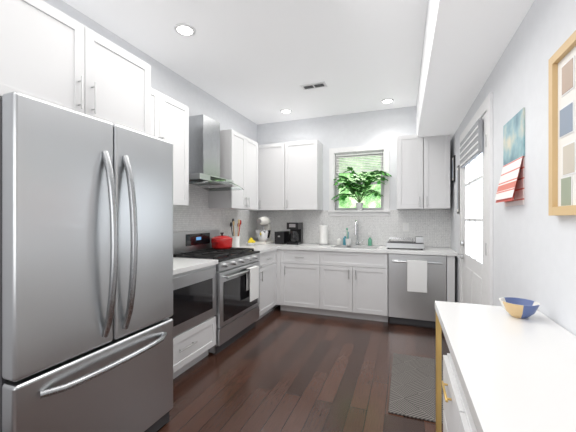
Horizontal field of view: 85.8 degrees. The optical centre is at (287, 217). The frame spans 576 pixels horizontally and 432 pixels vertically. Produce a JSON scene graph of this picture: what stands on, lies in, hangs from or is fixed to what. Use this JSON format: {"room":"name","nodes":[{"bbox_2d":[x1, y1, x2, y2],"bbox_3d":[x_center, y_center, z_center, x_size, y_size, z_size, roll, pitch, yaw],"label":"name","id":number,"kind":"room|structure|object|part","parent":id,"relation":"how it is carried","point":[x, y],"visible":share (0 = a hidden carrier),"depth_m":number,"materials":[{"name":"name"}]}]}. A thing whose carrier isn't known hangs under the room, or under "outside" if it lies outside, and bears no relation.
{"room":"kitchen","nodes":[
{"label":"kitchen","id":0,"kind":"room"},
{"bbox_2d":[43,0,256,244],"bbox_3d":[-1.692,-0.120,2.283,0.150,2.900,6.590,0,0,21],"label":"wall","id":1,"kind":"structure","parent":0,"point":[170,83],"depth_m":3.41,"materials":[{"name":"paint"}]},
{"bbox_2d":[0,0,150,134],"bbox_3d":[-1.420,-0.818,1.855,0.651,0.545,0.980,0,0,21],"label":"upper cabinet","id":2,"kind":"object","parent":1,"relation":"attached to","point":[50,53],"visible":0.81,"depth_m":1.68,"materials":[{"name":"white wood"}]},
{"bbox_2d":[151,88,188,205],"bbox_3d":[-1.245,-0.605,2.732,0.365,0.970,0.772,0,0,21],"label":"upper cabinet","id":3,"kind":"object","parent":1,"relation":"attached to","point":[169,119],"visible":0.23,"depth_m":2.88,"materials":[{"name":"white wood"}]},
{"bbox_2d":[173,184,256,243],"bbox_3d":[-1.049,-0.037,3.779,0.006,0.866,3.024,0,0,21],"label":"backsplash","id":4,"kind":"structure","parent":1,"relation":"attached to","point":[197,214],"depth_m":3.88,"materials":[{"name":"tile"}]},
{"bbox_2d":[189,114,243,190],"bbox_3d":[-0.903,-0.724,3.445,0.506,0.773,0.780,0,0,21],"label":"range hood","id":5,"kind":"object","parent":1,"relation":"attached to","point":[204,151],"visible":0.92,"depth_m":3.38,"materials":[{"name":"silver metal"}]},
{"bbox_2d":[209,129,257,209],"bbox_3d":[-0.699,-0.605,4.192,0.365,0.970,0.738,0,0,21],"label":"upper cabinet","id":6,"kind":"object","parent":1,"relation":"attached to","point":[238,159],"visible":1,"depth_m":3.95,"materials":[{"name":"white wood"}]},
{"bbox_2d":[62,0,427,123],"bbox_3d":[-0.264,-1.620,1.748,3.200,0.100,6.590,0,0,21],"label":"ceiling","id":7,"kind":"structure","parent":0,"point":[258,61],"depth_m":2.85,"materials":[{"name":"paint"}]},
{"bbox_2d":[174,23,195,36],"bbox_3d":[-0.859,-1.566,2.585,0.176,0.008,0.176,0,0,21],"label":"recessed light","id":8,"kind":"object","parent":7,"relation":"in","point":[184,29],"visible":1,"depth_m":2.57,"materials":[{"name":"white plastic"}]},
{"bbox_2d":[280,109,291,112],"bbox_3d":[-0.028,-1.566,4.548,0.176,0.008,0.176,0,0,21],"label":"recessed light","id":9,"kind":"object","parent":7,"relation":"in","point":[285,111],"visible":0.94,"depth_m":4.55,"materials":[{"name":"white plastic"}]},
{"bbox_2d":[300,81,327,89],"bbox_3d":[0.308,-1.563,3.675,0.300,0.011,0.140,0,0,21],"label":"ceiling vent","id":10,"kind":"object","parent":7,"relation":"in","point":[313,85],"visible":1,"depth_m":3.65,"materials":[{"name":"metal"}]},
{"bbox_2d":[381,98,393,103],"bbox_3d":[1.331,-1.566,4.157,0.176,0.008,0.176,0,0,21],"label":"recessed light","id":11,"kind":"object","parent":7,"relation":"in","point":[387,101],"visible":0.94,"depth_m":4.16,"materials":[{"name":"white plastic"}]},
{"bbox_2d":[416,0,533,139],"bbox_3d":[0.893,-1.310,1.316,0.430,0.520,6.290,0,0,21],"label":"soffit","id":12,"kind":"object","parent":7,"relation":"attached to","point":[465,43],"depth_m":2.02,"materials":[{"name":"paint"}]},
{"bbox_2d":[157,305,449,431],"bbox_3d":[-0.001,1.380,2.451,3.200,0.100,8.090,0,0,21],"label":"floor","id":13,"kind":"structure","parent":0,"point":[277,369],"depth_m":2.55,"materials":[{"name":"brown wood"}]},
{"bbox_2d":[0,92,172,431],"bbox_3d":[-1.314,0.411,1.768,0.880,1.813,0.890,0,0,21],"label":"fridge","id":14,"kind":"object","parent":13,"relation":"on","point":[3,381],"depth_m":1.43,"materials":[{"name":"grey metal"}]},
{"bbox_3d":[-0.942,0.375,1.628,0.085,1.740,0.890,0,0,21],"label":"fridge door","id":15,"kind":"part","parent":14,"relation":"part of","materials":[{"name":"silver metal"}]},
{"bbox_2d":[40,151,168,431],"bbox_3d":[-0.899,0.491,1.612,0.165,1.653,0.850,0,0,21],"label":"handle","id":16,"kind":"object","parent":14,"relation":"attached to","point":[156,426],"visible":0.98,"depth_m":1.54,"materials":[{"name":"silver metal"}]},
{"bbox_2d":[168,257,217,378],"bbox_3d":[-1.117,0.865,2.667,0.651,0.930,0.892,0,0,21],"label":"base cabinet","id":17,"kind":"object","parent":13,"relation":"on","point":[193,316],"visible":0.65,"depth_m":2.67,"materials":[{"name":"white wood"}]},
{"bbox_2d":[173,230,261,354],"bbox_3d":[-0.775,0.740,3.498,0.700,1.180,0.890,0,0,21],"label":"range","id":18,"kind":"object","parent":13,"relation":"on","point":[237,314],"visible":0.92,"depth_m":3.29,"materials":[{"name":"silver metal"}]},
{"bbox_2d":[211,232,232,248],"bbox_3d":[-0.806,0.274,3.782,0.264,0.197,0.316,0,0,21],"label":"pot","id":19,"kind":"object","parent":18,"relation":"on","point":[221,241],"visible":1,"depth_m":3.68,"materials":[{"name":"red metal"}]},
{"bbox_2d":[246,266,258,301],"bbox_3d":[-0.404,0.745,3.536,0.054,0.370,0.220,0,0,21],"label":"towel","id":20,"kind":"object","parent":18,"relation":"hanging from","point":[252,280],"visible":1,"depth_m":3.50,"materials":[{"name":"white fabric"}]},
{"bbox_2d":[233,242,285,321],"bbox_3d":[-0.428,0.865,4.508,0.651,0.930,1.228,0,0,21],"label":"base cabinet","id":21,"kind":"object","parent":13,"relation":"on","point":[268,279],"visible":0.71,"depth_m":4.18,"materials":[{"name":"white wood"}]},
{"bbox_2d":[230,219,241,246],"bbox_3d":[-0.711,0.202,4.264,0.144,0.394,0.198,0,0,21],"label":"utensil crock","id":22,"kind":"object","parent":21,"relation":"on","point":[236,241],"visible":0.98,"depth_m":4.22,"materials":[{"name":"white ceramic"}]},
{"bbox_2d":[246,238,255,245],"bbox_3d":[-0.544,0.343,4.538,0.150,0.113,0.150,0,0,21],"label":"lemon bowl","id":23,"kind":"object","parent":21,"relation":"on","point":[251,241],"visible":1,"depth_m":4.50,"materials":[{"name":"yellow food"}]},
{"bbox_2d":[256,217,272,243],"bbox_3d":[-0.375,0.188,4.819,0.240,0.422,0.354,0,0,21],"label":"mixer","id":24,"kind":"object","parent":21,"relation":"on","point":[263,235],"visible":1,"depth_m":4.73,"materials":[{"name":"white metal"}]},
{"bbox_2d":[275,231,289,243],"bbox_3d":[-0.093,0.303,4.831,0.150,0.192,0.275,0,0,21],"label":"toaster","id":25,"kind":"object","parent":21,"relation":"on","point":[281,237],"visible":0.96,"depth_m":4.73,"materials":[{"name":"black"}]},
{"bbox_2d":[277,251,328,314],"bbox_3d":[0.270,0.885,4.567,0.685,0.890,0.626,0,0,21],"label":"base cabinet","id":26,"kind":"object","parent":13,"relation":"on","point":[300,274],"depth_m":4.28,"materials":[{"name":"white wood"}]},
{"bbox_2d":[277,243,336,250],"bbox_3d":[0.303,0.420,4.544,0.718,0.040,0.647,0,0,21],"label":"countertop","id":27,"kind":"structure","parent":26,"relation":"on","point":[305,246],"depth_m":4.32,"materials":[{"name":"white stone"}]},
{"bbox_2d":[287,222,302,244],"bbox_3d":[0.102,0.234,4.752,0.180,0.330,0.267,0,0,21],"label":"coffee maker","id":28,"kind":"object","parent":27,"relation":"on","point":[296,233],"visible":1,"depth_m":4.68,"materials":[{"name":"black plastic"}]},
{"bbox_2d":[318,223,328,244],"bbox_3d":[0.528,0.234,4.607,0.150,0.330,0.150,0,0,21],"label":"paper towel","id":29,"kind":"object","parent":27,"relation":"on","point":[323,234],"visible":1,"depth_m":4.56,"materials":[{"name":"white paper"}]},
{"bbox_2d":[337,238,341,244],"bbox_3d":[0.759,0.349,4.596,0.070,0.100,0.070,0,0,21],"label":"soap bottle","id":30,"kind":"object","parent":27,"relation":"on","point":[339,241],"visible":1,"depth_m":4.57,"materials":[{"name":"white plastic"}]},
{"bbox_2d":[346,228,350,245],"bbox_3d":[0.876,0.271,4.509,0.080,0.256,0.080,0,0,21],"label":"cup","id":31,"kind":"object","parent":27,"relation":"on","point":[348,241],"visible":0.98,"depth_m":4.49,"materials":[{"name":"white plastic"}]},
{"bbox_2d":[325,259,388,321],"bbox_3d":[0.919,0.980,4.325,0.929,0.700,0.626,0,0,21],"label":"base cabinet","id":32,"kind":"object","parent":13,"relation":"on","point":[342,280],"depth_m":4.01,"materials":[{"name":"white wood"}]},
{"bbox_2d":[337,247,376,250],"bbox_3d":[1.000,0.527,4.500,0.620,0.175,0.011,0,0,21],"label":"countertop","id":33,"kind":"structure","parent":32,"relation":"on","point":[338,248],"depth_m":4.07,"materials":[{"name":"white stone"}]},
{"bbox_2d":[377,247,456,254],"bbox_3d":[1.649,0.420,4.040,0.916,0.040,0.647,0,0,21],"label":"countertop","id":34,"kind":"structure","parent":32,"relation":"on","point":[380,250],"depth_m":3.82,"materials":[{"name":"white stone"}]},
{"bbox_2d":[354,219,363,244],"bbox_3d":[1.018,0.208,4.456,0.117,0.382,0.222,0,0,21],"label":"faucet","id":35,"kind":"object","parent":34,"relation":"on","point":[355,232],"visible":1,"depth_m":4.51,"materials":[{"name":"silver metal"}]},
{"bbox_2d":[368,234,371,245],"bbox_3d":[1.181,0.313,4.470,0.054,0.172,0.054,0,0,21],"label":"soap bottle","id":36,"kind":"object","parent":34,"relation":"on","point":[369,241],"visible":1,"depth_m":4.45,"materials":[{"name":"green plastic"}]},
{"bbox_2d":[386,236,424,249],"bbox_3d":[1.534,0.319,4.071,0.460,0.160,0.300,0,0,21],"label":"dish rack","id":37,"kind":"object","parent":34,"relation":"on","point":[418,243],"visible":1,"depth_m":3.94,"materials":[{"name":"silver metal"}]},
{"bbox_2d":[388,353,442,423],"bbox_3d":[1.137,1.324,2.468,0.600,0.010,0.980,0,0,21],"label":"rug","id":38,"kind":"object","parent":13,"relation":"on","point":[413,388],"visible":0.58,"depth_m":2.41,"materials":[{"name":"grey fabric"}]},
{"bbox_2d":[388,254,445,328],"bbox_3d":[1.649,0.888,4.005,0.650,0.884,0.662,0,0,21],"label":"dishwasher","id":39,"kind":"object","parent":13,"relation":"on","point":[408,308],"visible":0.77,"depth_m":3.76,"materials":[{"name":"grey metal"}]},
{"bbox_2d":[407,260,426,292],"bbox_3d":[1.542,0.694,3.705,0.220,0.372,0.048,0,0,21],"label":"towel","id":40,"kind":"object","parent":39,"relation":"hanging from","point":[416,275],"visible":1,"depth_m":3.69,"materials":[{"name":"white fabric"}]},
{"bbox_2d":[435,301,575,431],"bbox_3d":[0.692,0.880,0.798,0.436,0.900,1.580,0,0,21],"label":"console","id":41,"kind":"object","parent":13,"relation":"on","point":[504,370],"visible":0.98,"depth_m":0.96,"materials":[{"name":"white stone"}]},
{"bbox_2d":[499,297,539,318],"bbox_3d":[1.008,0.397,1.353,0.144,0.065,0.144,0,0,0],"label":"bowl","id":42,"kind":"object","parent":41,"relation":"on","point":[520,308],"visible":1,"depth_m":1.33,"materials":[{"name":"ceramic"}]},
{"bbox_2d":[329,251,376,266],"bbox_3d":[0.860,0.527,4.125,0.620,0.175,0.010,0,0,21],"label":"drawer front","id":43,"kind":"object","parent":0,"relation":"attached to","point":[370,257],"depth_m":4.02,"materials":[{"name":"white wood"}]},
{"bbox_2d":[257,106,450,253],"bbox_3d":[0.865,-0.120,4.764,3.200,2.900,0.150,0,0,21],"label":"wall","id":44,"kind":"structure","parent":0,"point":[385,126],"depth_m":4.66,"materials":[{"name":"paint"}]},
{"bbox_2d":[250,143,291,210],"bbox_3d":[-0.290,-0.630,4.919,0.620,1.020,0.361,0,0,21],"label":"upper cabinet","id":45,"kind":"object","parent":44,"relation":"attached to","point":[271,177],"visible":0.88,"depth_m":4.76,"materials":[{"name":"white wood"}]},
{"bbox_2d":[285,140,322,210],"bbox_3d":[0.239,-0.630,4.721,0.502,1.020,0.361,0,0,21],"label":"upper cabinet","id":46,"kind":"object","parent":44,"relation":"attached to","point":[303,175],"visible":1,"depth_m":4.59,"materials":[{"name":"white wood"}]},
{"bbox_2d":[257,209,450,246],"bbox_3d":[0.837,0.140,4.691,2.900,0.513,0.006,0,0,21],"label":"backsplash","id":47,"kind":"structure","parent":44,"relation":"attached to","point":[432,227],"depth_m":4.53,"materials":[{"name":"tile"}]},
{"bbox_2d":[403,223,408,231],"bbox_3d":[1.663,0.130,4.374,0.080,0.120,0.008,0,0,21],"label":"electrical outlet","id":48,"kind":"object","parent":47,"relation":"attached to","point":[405,226],"visible":1,"depth_m":4.37,"materials":[{"name":"white plastic"}]},
{"bbox_2d":[328,210,389,211],"bbox_3d":[1.066,-0.100,4.660,0.900,0.030,0.205,0,0,21],"label":"window sill","id":49,"kind":"structure","parent":44,"relation":"attached to","point":[358,210],"depth_m":4.56,"materials":[{"name":"paint"}]},
{"bbox_2d":[331,167,391,209],"bbox_3d":[1.041,-0.429,4.495,0.872,0.626,0.357,0,0,21],"label":"plant","id":50,"kind":"object","parent":49,"relation":"on","point":[353,187],"visible":0.98,"depth_m":4.50,"materials":[{"name":"green plant"}]},
{"bbox_2d":[329,144,389,215],"bbox_3d":[1.072,-0.547,4.676,0.880,1.035,0.170,0,0,21],"label":"window","id":51,"kind":"structure","parent":44,"relation":"in","point":[384,148],"depth_m":4.61,"materials":[{"name":"paint"}]},
{"bbox_3d":[1.085,-0.546,4.711,0.706,0.863,0.035,0,0,21],"label":"window sash","id":52,"kind":"part","parent":51,"relation":"part of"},
{"bbox_2d":[336,151,382,172],"bbox_3d":[1.067,-0.833,4.664,0.690,0.286,0.045,0,0,21],"label":"window blinds","id":53,"kind":"object","parent":51,"relation":"attached to","point":[356,156],"visible":1,"depth_m":4.64,"materials":[{"name":"paint"}]},
{"bbox_2d":[339,156,380,207],"bbox_3d":[1.085,-0.547,4.711,0.670,0.825,0.004,0,0,21],"label":"panel","id":54,"kind":"object","parent":51,"relation":"attached to","point":[371,201],"visible":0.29,"depth_m":4.69,"materials":[{"name":"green glass"}]},
{"bbox_2d":[377,255,380,262],"bbox_3d":[1.225,0.527,4.202,0.010,0.175,0.411,0,0,21],"label":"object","id":55,"kind":"structure","parent":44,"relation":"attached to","point":[378,256],"depth_m":3.91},
{"bbox_2d":[397,134,422,209],"bbox_3d":[1.645,-0.605,4.195,0.322,0.970,0.361,0,0,21],"label":"upper cabinet","id":56,"kind":"object","parent":44,"relation":"attached to","point":[409,171],"visible":0.94,"depth_m":4.06,"materials":[{"name":"white wood"}]},
{"bbox_2d":[423,134,449,208],"bbox_3d":[1.945,-0.605,4.083,0.309,0.970,0.361,0,0,21],"label":"upper cabinet","id":57,"kind":"object","parent":44,"relation":"attached to","point":[436,172],"visible":0.85,"depth_m":3.95,"materials":[{"name":"white wood"}]},
{"bbox_2d":[451,0,575,335],"bbox_3d":[1.164,-0.120,1.214,0.150,2.900,6.590,0,0,21],"label":"wall","id":58,"kind":"structure","parent":0,"point":[534,250],"depth_m":1.53,"materials":[{"name":"paint"}]},
{"bbox_2d":[452,155,454,182],"bbox_3d":[2.064,-0.610,3.867,0.022,0.320,0.150,0,0,21],"label":"picture","id":59,"kind":"object","parent":58,"relation":"attached to","point":[453,158],"depth_m":3.81,"materials":[{"name":"black"}]},
{"bbox_2d":[457,165,459,213],"bbox_3d":[1.929,-0.320,3.506,0.022,0.540,0.120,0,0,21],"label":"picture","id":60,"kind":"object","parent":58,"relation":"attached to","point":[458,182],"depth_m":3.46,"materials":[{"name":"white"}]},
{"bbox_2d":[459,119,482,167],"bbox_3d":[1.635,-0.640,2.794,0.035,0.260,0.840,0,0,21],"label":"door shade","id":61,"kind":"object","parent":58,"relation":"attached to","point":[471,147],"visible":1,"depth_m":2.61,"materials":[{"name":"grey"}]},
{"bbox_2d":[462,113,485,304],"bbox_3d":[1.662,0.263,2.784,0.018,2.115,1.070,0,0,21],"label":"door","id":62,"kind":"structure","parent":58,"relation":"attached to","point":[473,229],"depth_m":2.69,"materials":[{"name":"paint"}]},
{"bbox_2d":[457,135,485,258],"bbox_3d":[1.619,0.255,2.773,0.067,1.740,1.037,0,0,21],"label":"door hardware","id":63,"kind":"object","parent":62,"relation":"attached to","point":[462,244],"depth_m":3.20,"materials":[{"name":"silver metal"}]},
{"bbox_2d":[460,92,492,305],"bbox_3d":[1.660,0.220,2.785,0.022,2.220,1.260,0,0,21],"label":"door frame","id":64,"kind":"structure","parent":58,"relation":"attached to","point":[486,106],"depth_m":2.23,"materials":[{"name":"paint"}]},
{"bbox_2d":[495,107,524,206],"bbox_3d":[1.268,-0.323,1.784,0.054,0.505,0.350,0,0,21],"label":"calendar","id":65,"kind":"object","parent":58,"relation":"attached to","point":[510,190],"visible":1,"depth_m":1.73,"materials":[{"name":"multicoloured paper"}]},
{"bbox_2d":[548,30,575,215],"bbox_3d":[0.938,-0.333,0.866,0.029,0.645,0.880,0,0,21],"label":"framed picture","id":66,"kind":"object","parent":58,"relation":"attached to","point":[561,130],"visible":1,"depth_m":1.20,"materials":[{"name":"white"}]}
]}

